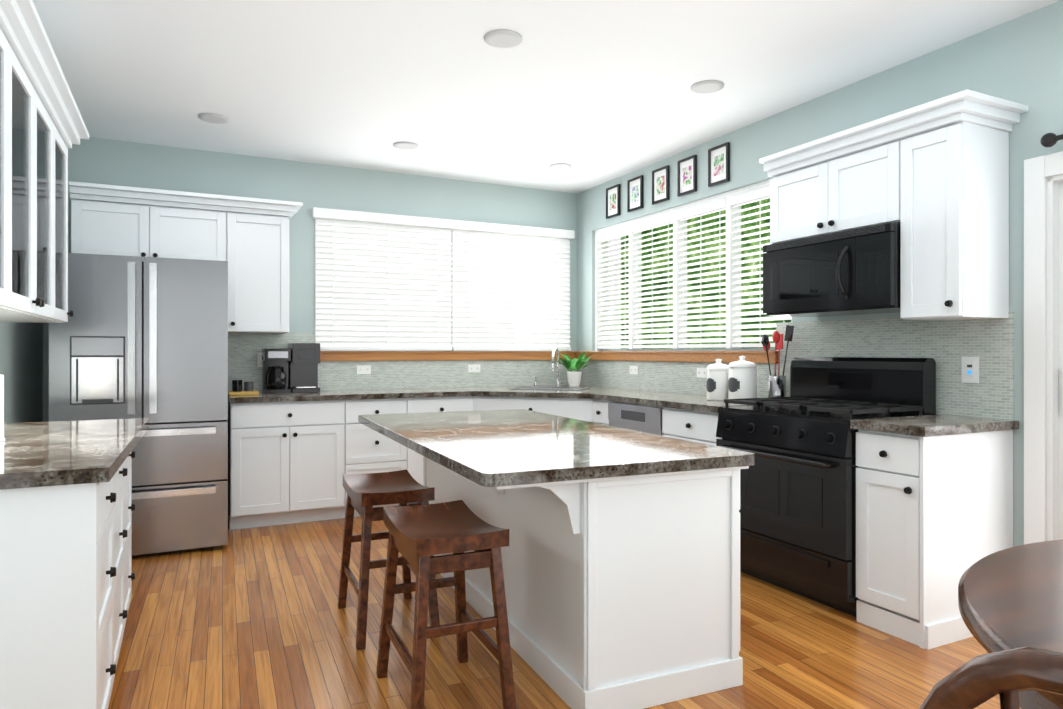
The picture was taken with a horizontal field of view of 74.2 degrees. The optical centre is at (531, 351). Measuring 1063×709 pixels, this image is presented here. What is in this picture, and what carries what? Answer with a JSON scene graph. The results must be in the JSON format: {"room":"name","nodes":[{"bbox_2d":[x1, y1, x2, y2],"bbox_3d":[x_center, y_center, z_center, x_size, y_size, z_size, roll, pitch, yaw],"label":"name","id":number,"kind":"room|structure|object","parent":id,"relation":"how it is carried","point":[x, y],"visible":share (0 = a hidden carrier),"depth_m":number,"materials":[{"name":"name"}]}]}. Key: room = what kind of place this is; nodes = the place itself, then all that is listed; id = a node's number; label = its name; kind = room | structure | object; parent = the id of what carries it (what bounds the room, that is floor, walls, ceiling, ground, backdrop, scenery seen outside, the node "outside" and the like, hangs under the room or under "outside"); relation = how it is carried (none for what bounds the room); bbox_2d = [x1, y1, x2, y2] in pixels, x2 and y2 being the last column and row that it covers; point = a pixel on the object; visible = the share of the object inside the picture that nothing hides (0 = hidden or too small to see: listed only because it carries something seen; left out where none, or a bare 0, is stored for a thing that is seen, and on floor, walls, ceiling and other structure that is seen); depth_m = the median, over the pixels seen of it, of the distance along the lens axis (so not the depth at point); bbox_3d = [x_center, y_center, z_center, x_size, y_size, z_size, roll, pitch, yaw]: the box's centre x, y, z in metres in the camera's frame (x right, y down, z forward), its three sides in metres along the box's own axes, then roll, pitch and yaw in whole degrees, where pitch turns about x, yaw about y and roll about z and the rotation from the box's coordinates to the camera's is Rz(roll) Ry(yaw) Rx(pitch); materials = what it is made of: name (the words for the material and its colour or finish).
{"room":"kitchen","nodes":[
{"label":"kitchen","id":0,"kind":"room"},
{"bbox_2d":[0,322,47,422],"bbox_3d":[-1.765,-0.141,1.483,0.150,2.720,7.600,0,0,-27],"label":"wall","id":1,"kind":"structure","parent":0,"point":[23,345],"depth_m":4.22,"materials":[{"name":"paint"}]},
{"bbox_2d":[0,4,19,311],"bbox_3d":[-1.637,-0.583,1.790,0.346,0.885,0.936,0,0,-27],"label":"upper cabinet","id":2,"kind":"object","parent":1,"relation":"attached to","point":[9,38],"depth_m":2.25,"materials":[{"name":"white wood"}]},
{"bbox_2d":[0,40,59,322],"bbox_3d":[-2.017,-0.583,2.553,0.346,0.885,0.992,0,0,-27],"label":"upper cabinet","id":3,"kind":"object","parent":1,"relation":"attached to","point":[43,128],"depth_m":2.76,"materials":[{"name":"white wood"}]},
{"bbox_2d":[60,120,71,322],"bbox_3d":[-2.299,-0.583,3.118,0.346,0.885,0.496,0,0,-27],"label":"upper cabinet","id":4,"kind":"object","parent":1,"relation":"attached to","point":[65,140],"depth_m":3.34,"materials":[{"name":"white wood"}]},
{"bbox_2d":[48,137,571,421],"bbox_3d":[-1.508,-0.140,5.773,4.080,2.720,0.150,0,0,-27],"label":"wall","id":5,"kind":"structure","parent":0,"point":[96,160],"depth_m":5.55,"materials":[{"name":"paint"}]},
{"bbox_2d":[70,193,228,268],"bbox_3d":[-2.651,-0.818,4.916,0.930,0.415,0.356,0,0,-27],"label":"upper cabinet","id":6,"kind":"object","parent":5,"relation":"attached to","point":[101,223],"depth_m":4.75,"materials":[{"name":"white wood"}]},
{"bbox_2d":[257,352,261,366],"bbox_3d":[-2.069,0.060,5.397,0.070,0.115,0.007,0,0,-27],"label":"electrical outlet plate","id":7,"kind":"object","parent":5,"relation":"attached to","point":[259,359],"visible":0.52,"depth_m":5.39,"materials":[{"name":"white plastic"}]},
{"bbox_2d":[228,205,292,333],"bbox_3d":[-2.045,-0.583,5.219,0.425,0.883,0.356,0,0,-27],"label":"upper cabinet","id":8,"kind":"object","parent":5,"relation":"attached to","point":[247,238],"depth_m":5.07,"materials":[{"name":"white wood"}]},
{"bbox_2d":[357,365,370,373],"bbox_3d":[-1.371,0.145,5.745,0.115,0.070,0.007,0,0,-27],"label":"electrical outlet plate","id":9,"kind":"object","parent":5,"relation":"attached to","point":[363,369],"visible":1,"depth_m":5.74,"materials":[{"name":"white plastic"}]},
{"bbox_2d":[228,333,575,391],"bbox_3d":[-0.945,0.077,5.965,3.060,0.458,0.008,0,0,-27],"label":"backsplash","id":10,"kind":"structure","parent":5,"relation":"attached to","point":[243,348],"depth_m":5.85,"materials":[{"name":"tile"}]},
{"bbox_2d":[314,219,566,350],"bbox_3d":[-0.727,-0.562,6.180,2.320,1.115,0.120,0,0,-27],"label":"window","id":11,"kind":"structure","parent":5,"relation":"in","point":[385,350],"depth_m":5.85,"materials":[{"name":"white"}]},
{"bbox_2d":[312,207,574,350],"bbox_3d":[-0.671,-0.574,6.066,2.360,1.122,0.077,0,0,-27],"label":"window blinds","id":12,"kind":"object","parent":11,"relation":"attached to","point":[394,293],"visible":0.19,"depth_m":6.00,"materials":[{"name":"white plastic"}]},
{"bbox_2d":[468,364,479,372],"bbox_3d":[-0.503,0.145,6.178,0.115,0.070,0.007,0,0,-27],"label":"electrical outlet plate","id":13,"kind":"object","parent":5,"relation":"attached to","point":[474,368],"visible":1,"depth_m":6.18,"materials":[{"name":"white plastic"}]},
{"bbox_2d":[32,0,1059,193],"bbox_3d":[0.181,-1.540,2.454,4.500,0.080,7.600,0,0,-27],"label":"ceiling","id":14,"kind":"structure","parent":0,"point":[593,93],"depth_m":3.74,"materials":[{"name":"white paint"}]},
{"bbox_2d":[198,113,229,123],"bbox_3d":[-2.035,-1.494,4.500,0.184,0.011,0.184,0,0,-27],"label":"recessed light","id":15,"kind":"object","parent":14,"relation":"in","point":[214,118],"visible":1,"depth_m":4.48,"materials":[{"name":"grey"}]},
{"bbox_2d":[393,142,418,149],"bbox_3d":[-0.912,-1.493,5.093,0.184,0.011,0.184,0,0,-27],"label":"recessed light","id":16,"kind":"object","parent":14,"relation":"in","point":[406,145],"visible":0.98,"depth_m":5.07,"materials":[{"name":"grey"}]},
{"bbox_2d":[484,30,521,47],"bbox_3d":[-0.135,-1.494,3.357,0.184,0.011,0.184,0,0,-27],"label":"recessed light","id":17,"kind":"object","parent":14,"relation":"in","point":[503,38],"visible":1,"depth_m":3.34,"materials":[{"name":"grey"}]},
{"bbox_2d":[549,163,571,169],"bbox_3d":[0.234,-1.493,5.665,0.184,0.011,0.184,0,0,-27],"label":"recessed light","id":18,"kind":"object","parent":14,"relation":"in","point":[559,166],"visible":1,"depth_m":5.63,"materials":[{"name":"grey"}]},
{"bbox_2d":[691,80,723,92],"bbox_3d":[0.992,-1.494,3.964,0.184,0.011,0.184,0,0,-27],"label":"recessed light","id":19,"kind":"object","parent":14,"relation":"in","point":[708,86],"visible":0.98,"depth_m":3.94,"materials":[{"name":"grey"}]},
{"bbox_2d":[108,516,1020,708],"bbox_3d":[0.181,1.244,2.453,4.500,0.050,7.600,0,0,-27],"label":"floor","id":20,"kind":"structure","parent":0,"point":[251,618],"depth_m":2.89,"materials":[{"name":"brown wood"}]},
{"bbox_2d":[0,483,119,708],"bbox_3d":[-1.562,0.782,1.964,0.636,0.875,0.520,0,0,-27],"label":"base cabinet","id":21,"kind":"object","parent":20,"relation":"on","point":[60,546],"depth_m":1.84,"materials":[{"name":"white wood"}]},
{"bbox_2d":[0,419,149,490],"bbox_3d":[-1.743,0.325,2.410,0.707,0.039,1.540,0,0,-27],"label":"countertop","id":22,"kind":"structure","parent":21,"relation":"on","point":[53,453],"depth_m":2.20,"materials":[{"name":"grey stone"}]},
{"bbox_2d":[0,375,5,441],"bbox_3d":[-1.854,0.192,2.388,0.110,0.225,0.110,0,0,-27],"label":"lamp","id":23,"kind":"object","parent":22,"relation":"on","point":[2,437],"visible":1,"depth_m":2.40,"materials":[{"name":"white"}]},
{"bbox_2d":[120,483,127,648],"bbox_3d":[-1.789,0.782,2.420,0.636,0.875,0.500,0,0,-27],"label":"base cabinet","id":24,"kind":"object","parent":20,"relation":"on","point":[123,486],"depth_m":2.76,"materials":[{"name":"white wood"}]},
{"bbox_2d":[128,475,134,609],"bbox_3d":[-2.006,0.782,2.854,0.636,0.875,0.470,0,0,-27],"label":"base cabinet","id":25,"kind":"object","parent":20,"relation":"on","point":[131,507],"depth_m":3.14,"materials":[{"name":"white wood"}]},
{"bbox_2d":[49,253,227,554],"bbox_3d":[-2.494,0.330,4.545,0.920,1.780,1.048,0,0,-27],"label":"fridge","id":26,"kind":"object","parent":20,"relation":"on","point":[134,337],"visible":0.81,"depth_m":4.17,"materials":[{"name":"silver metal"}]},
{"bbox_2d":[227,399,347,529],"bbox_3d":[-1.825,0.783,5.177,0.760,0.875,0.626,0,0,-27],"label":"base cabinet","id":27,"kind":"object","parent":20,"relation":"on","point":[288,462],"depth_m":4.90,"materials":[{"name":"white wood"}]},
{"bbox_2d":[228,383,639,402],"bbox_3d":[-0.649,0.326,5.379,3.056,0.039,1.305,0,0,-27],"label":"countertop","id":28,"kind":"structure","parent":27,"relation":"on","point":[557,391],"depth_m":5.32,"materials":[{"name":"grey stone"}]},
{"bbox_2d":[228,380,258,395],"bbox_3d":[-2.097,0.255,5.094,0.200,0.100,0.320,0,0,-27],"label":"tray","id":29,"kind":"object","parent":28,"relation":"on","point":[238,390],"visible":0.9,"depth_m":5.00,"materials":[{"name":"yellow wood"}]},
{"bbox_2d":[262,349,290,393],"bbox_3d":[-1.913,0.140,5.263,0.180,0.330,0.222,0,0,-27],"label":"coffee maker","id":30,"kind":"object","parent":28,"relation":"on","point":[274,371],"visible":1,"depth_m":5.19,"materials":[{"name":"black plastic"}]},
{"bbox_2d":[288,343,319,392],"bbox_3d":[-1.738,0.120,5.361,0.200,0.370,0.263,0,0,-27],"label":"pod coffee maker","id":31,"kind":"object","parent":28,"relation":"on","point":[303,368],"visible":0.83,"depth_m":5.29,"materials":[{"name":"black plastic"}]},
{"bbox_2d":[554,351,596,385],"bbox_3d":[0.368,0.143,6.255,0.412,0.324,0.392,0,0,-27],"label":"plant","id":32,"kind":"object","parent":28,"relation":"on","point":[574,376],"visible":1,"depth_m":6.22,"materials":[{"name":"green plant"}]},
{"bbox_2d":[348,399,403,516],"bbox_3d":[-1.279,0.783,5.449,0.584,0.875,0.626,0,0,-27],"label":"base cabinet","id":33,"kind":"object","parent":20,"relation":"on","point":[369,451],"depth_m":5.16,"materials":[{"name":"white wood"}]},
{"bbox_2d":[337,469,439,649],"bbox_3d":[-0.659,0.902,3.185,0.381,0.640,0.561,0,0,-27],"label":"stool","id":34,"kind":"object","parent":20,"relation":"on","point":[367,492],"visible":0.77,"depth_m":3.02,"materials":[{"name":"brown wood"}]},
{"bbox_2d":[404,395,467,504],"bbox_3d":[-0.804,0.783,5.665,0.584,0.875,0.664,0,0,-27],"label":"base cabinet","id":35,"kind":"object","parent":20,"relation":"on","point":[413,461],"depth_m":5.33,"materials":[{"name":"white wood"}]},
{"bbox_2d":[376,500,516,708],"bbox_3d":[-0.315,0.902,2.474,0.381,0.640,0.561,0,0,-27],"label":"stool","id":36,"kind":"object","parent":20,"relation":"on","point":[419,535],"visible":1,"depth_m":2.31,"materials":[{"name":"brown wood"}]},
{"bbox_2d":[468,395,591,421],"bbox_3d":[0.125,0.783,5.741,1.358,0.875,1.358,0,0,-27],"label":"base cabinet","id":37,"kind":"object","parent":20,"relation":"on","point":[579,409],"depth_m":5.33,"materials":[{"name":"white wood"}]},
{"bbox_2d":[588,391,749,414],"bbox_3d":[1.029,0.325,4.709,0.651,0.039,1.392,0,0,-27],"label":"countertop","id":38,"kind":"structure","parent":37,"relation":"on","point":[682,401],"depth_m":4.62,"materials":[{"name":"grey stone"}]},
{"bbox_2d":[706,359,728,400],"bbox_3d":[1.190,0.173,4.465,0.153,0.263,0.153,0,0,-27],"label":"canister","id":39,"kind":"object","parent":38,"relation":"on","point":[717,381],"visible":0.85,"depth_m":4.40,"materials":[{"name":"white ceramic"}]},
{"bbox_2d":[728,356,756,398],"bbox_3d":[1.297,0.163,4.317,0.173,0.283,0.173,0,0,-27],"label":"canister","id":40,"kind":"object","parent":38,"relation":"on","point":[742,377],"visible":0.85,"depth_m":4.25,"materials":[{"name":"white ceramic"}]},
{"bbox_2d":[761,325,793,396],"bbox_3d":[1.485,0.071,4.269,0.148,0.467,0.189,0,0,-27],"label":"utensil crock","id":41,"kind":"object","parent":38,"relation":"on","point":[776,385],"visible":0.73,"depth_m":4.24,"materials":[{"name":"silver metal"}]},
{"bbox_2d":[423,461,751,708],"bbox_3d":[-0.081,0.814,3.324,1.092,0.812,2.165,0,0,-27],"label":"kitchen island","id":42,"kind":"object","parent":20,"relation":"on","point":[620,553],"depth_m":2.48,"materials":[{"name":"white wood"}]},
{"bbox_2d":[358,409,754,492],"bbox_3d":[-0.099,0.388,3.316,1.152,0.040,2.226,0,0,-27],"label":"island countertop","id":43,"kind":"structure","parent":42,"relation":"on","point":[495,450],"depth_m":2.67,"materials":[{"name":"grey stone"}]},
{"bbox_2d":[592,399,607,424],"bbox_3d":[0.753,0.783,5.260,0.664,0.875,0.275,0,0,-27],"label":"base cabinet","id":44,"kind":"object","parent":20,"relation":"on","point":[599,406],"depth_m":5.10,"materials":[{"name":"white wood"}]},
{"bbox_2d":[608,403,655,433],"bbox_3d":[0.965,0.782,4.867,0.634,0.875,0.744,0,0,-27],"label":"dishwasher","id":45,"kind":"object","parent":20,"relation":"on","point":[631,416],"depth_m":4.73,"materials":[{"name":"silver metal"}]},
{"bbox_2d":[656,407,718,445],"bbox_3d":[1.227,0.782,4.342,0.634,0.875,0.556,0,0,-27],"label":"base cabinet","id":46,"kind":"object","parent":20,"relation":"on","point":[695,426],"depth_m":4.23,"materials":[{"name":"white wood"}]},
{"bbox_2d":[716,357,935,616],"bbox_3d":[1.489,0.625,3.675,0.708,1.190,0.856,0,0,-27],"label":"stove","id":47,"kind":"object","parent":20,"relation":"on","point":[797,510],"visible":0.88,"depth_m":3.48,"materials":[{"name":"black metal"}]},
{"bbox_2d":[856,431,1012,649],"bbox_3d":[1.817,0.782,3.169,0.626,0.875,0.328,0,0,-27],"label":"base cabinet","id":48,"kind":"object","parent":20,"relation":"on","point":[934,507],"depth_m":3.00,"materials":[{"name":"white wood"}]},
{"bbox_2d":[850,415,1018,438],"bbox_3d":[1.807,0.325,3.150,0.651,0.039,0.356,0,0,-27],"label":"countertop","id":49,"kind":"structure","parent":48,"relation":"on","point":[922,426],"depth_m":3.04,"materials":[{"name":"grey stone"}]},
{"bbox_2d":[919,646,1062,708],"bbox_3d":[0.631,0.728,0.638,0.496,0.988,0.440,0,0,-27],"label":"chair","id":50,"kind":"object","parent":20,"relation":"on","point":[1007,676],"visible":1,"depth_m":0.59,"materials":[{"name":"brown wood"}]},
{"bbox_2d":[958,539,1062,708],"bbox_3d":[1.494,0.839,0.996,1.520,0.760,1.520,0,0,-27],"label":"table","id":51,"kind":"object","parent":20,"relation":"on","point":[1010,598],"visible":0.88,"depth_m":1.29,"materials":[{"name":"brown wood"}]},
{"bbox_2d":[572,0,1062,546],"bbox_3d":[2.114,-0.140,3.417,0.180,2.720,7.600,0,0,-27],"label":"wall","id":52,"kind":"structure","parent":0,"point":[1018,60],"depth_m":3.54,"materials":[{"name":"paint"}]},
{"bbox_2d":[320,351,778,362],"bbox_3d":[-0.112,0.033,4.978,2.469,0.078,2.519,0,0,-27],"label":"window sill","id":53,"kind":"structure","parent":52,"relation":"attached to","point":[712,356],"depth_m":5.79,"materials":[{"name":"brown wood"}]},
{"bbox_2d":[606,184,620,218],"bbox_3d":[0.706,-1.300,6.079,0.020,0.265,0.200,0,0,-27],"label":"picture frame","id":54,"kind":"object","parent":52,"relation":"attached to","point":[613,201],"visible":0.98,"depth_m":6.07,"materials":[{"name":"black"}]},
{"bbox_2d":[630,366,637,374],"bbox_3d":[0.845,0.150,5.801,0.007,0.070,0.115,0,0,-27],"label":"electrical outlet plate","id":55,"kind":"object","parent":52,"relation":"attached to","point":[633,369],"visible":1,"depth_m":5.79,"materials":[{"name":"white plastic"}]},
{"bbox_2d":[627,175,643,211],"bbox_3d":[0.855,-1.300,5.781,0.020,0.265,0.200,0,0,-27],"label":"picture frame","id":56,"kind":"object","parent":52,"relation":"attached to","point":[635,193],"visible":0.94,"depth_m":5.78,"materials":[{"name":"black"}]},
{"bbox_2d":[652,165,669,204],"bbox_3d":[1.007,-1.300,5.477,0.020,0.265,0.200,0,0,-27],"label":"picture frame","id":57,"kind":"object","parent":52,"relation":"attached to","point":[660,184],"visible":0.98,"depth_m":5.47,"materials":[{"name":"black"}]},
{"bbox_2d":[677,155,696,196],"bbox_3d":[1.150,-1.300,5.190,0.020,0.265,0.200,0,0,-27],"label":"picture frame","id":58,"kind":"object","parent":52,"relation":"attached to","point":[686,175],"visible":0.94,"depth_m":5.19,"materials":[{"name":"black"}]},
{"bbox_2d":[595,179,791,350],"bbox_3d":[1.157,-0.557,5.404,0.120,1.105,2.350,0,0,-27],"label":"window","id":59,"kind":"structure","parent":52,"relation":"in","point":[730,274],"depth_m":5.38,"materials":[{"name":"white wood"}]},
{"bbox_2d":[597,185,790,348],"bbox_3d":[1.131,-0.552,5.391,0.065,1.042,2.274,0,0,-27],"label":"window blinds","id":60,"kind":"object","parent":59,"relation":"attached to","point":[751,196],"depth_m":5.24,"materials":[{"name":"white plastic"}]},
{"bbox_2d":[697,368,706,377],"bbox_3d":[1.224,0.150,5.041,0.007,0.070,0.115,0,0,-27],"label":"electrical outlet plate","id":61,"kind":"object","parent":52,"relation":"attached to","point":[701,372],"visible":0.85,"depth_m":5.04,"materials":[{"name":"white plastic"}]},
{"bbox_2d":[708,142,729,186],"bbox_3d":[1.303,-1.300,4.883,0.020,0.265,0.200,0,0,-27],"label":"picture frame","id":62,"kind":"object","parent":52,"relation":"attached to","point":[718,164],"visible":0.94,"depth_m":4.88,"materials":[{"name":"black"}]},
{"bbox_2d":[576,312,1013,419],"bbox_3d":[1.299,0.063,4.907,0.007,0.486,3.904,0,0,-27],"label":"backsplash","id":63,"kind":"structure","parent":52,"relation":"attached to","point":[947,346],"depth_m":3.65,"materials":[{"name":"tile"}]},
{"bbox_2d":[759,89,1027,320],"bbox_3d":[1.742,-0.621,3.536,0.440,0.938,1.175,0,0,-27],"label":"upper cabinet","id":64,"kind":"object","parent":52,"relation":"attached to","point":[932,178],"visible":1,"depth_m":3.17,"materials":[{"name":"white wood"}]},
{"bbox_2d":[763,222,899,316],"bbox_3d":[1.641,-0.404,3.690,0.458,0.397,0.804,0,0,-27],"label":"microwave","id":65,"kind":"object","parent":64,"relation":"attached to","point":[851,272],"visible":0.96,"depth_m":3.54,"materials":[{"name":"black metal"}]},
{"bbox_2d":[962,357,978,382],"bbox_3d":[2.077,0.085,3.326,0.010,0.124,0.080,0,0,-27],"label":"switch plate","id":66,"kind":"object","parent":52,"relation":"attached to","point":[970,369],"visible":1,"depth_m":3.32,"materials":[{"name":"white plastic"}]},
{"bbox_2d":[1024,151,1062,544],"bbox_3d":[2.710,0.184,2.234,0.170,2.070,2.040,0,0,-27],"label":"door frame","id":67,"kind":"structure","parent":52,"relation":"attached to","point":[1043,347],"depth_m":3.04,"materials":[{"name":"white wood"}]},
{"bbox_2d":[1040,133,1062,146],"bbox_3d":[2.626,-0.895,2.136,0.102,0.070,1.940,0,0,-27],"label":"curtain rod","id":68,"kind":"object","parent":52,"relation":"attached to","point":[1049,139],"visible":1,"depth_m":2.95,"materials":[{"name":"black metal"}]},
{"label":"outside","id":69,"kind":"structure","parent":0,"visible":0},
{"bbox_2d":[320,224,620,348],"bbox_3d":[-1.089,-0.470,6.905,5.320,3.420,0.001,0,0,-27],"label":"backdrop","id":70,"kind":"structure","parent":69,"point":[614,265],"depth_m":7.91,"materials":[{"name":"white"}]},
{"bbox_2d":[621,198,790,348],"bbox_3d":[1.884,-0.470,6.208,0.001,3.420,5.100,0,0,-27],"label":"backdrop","id":71,"kind":"structure","parent":69,"point":[767,207],"depth_m":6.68,"materials":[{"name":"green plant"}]}
]}

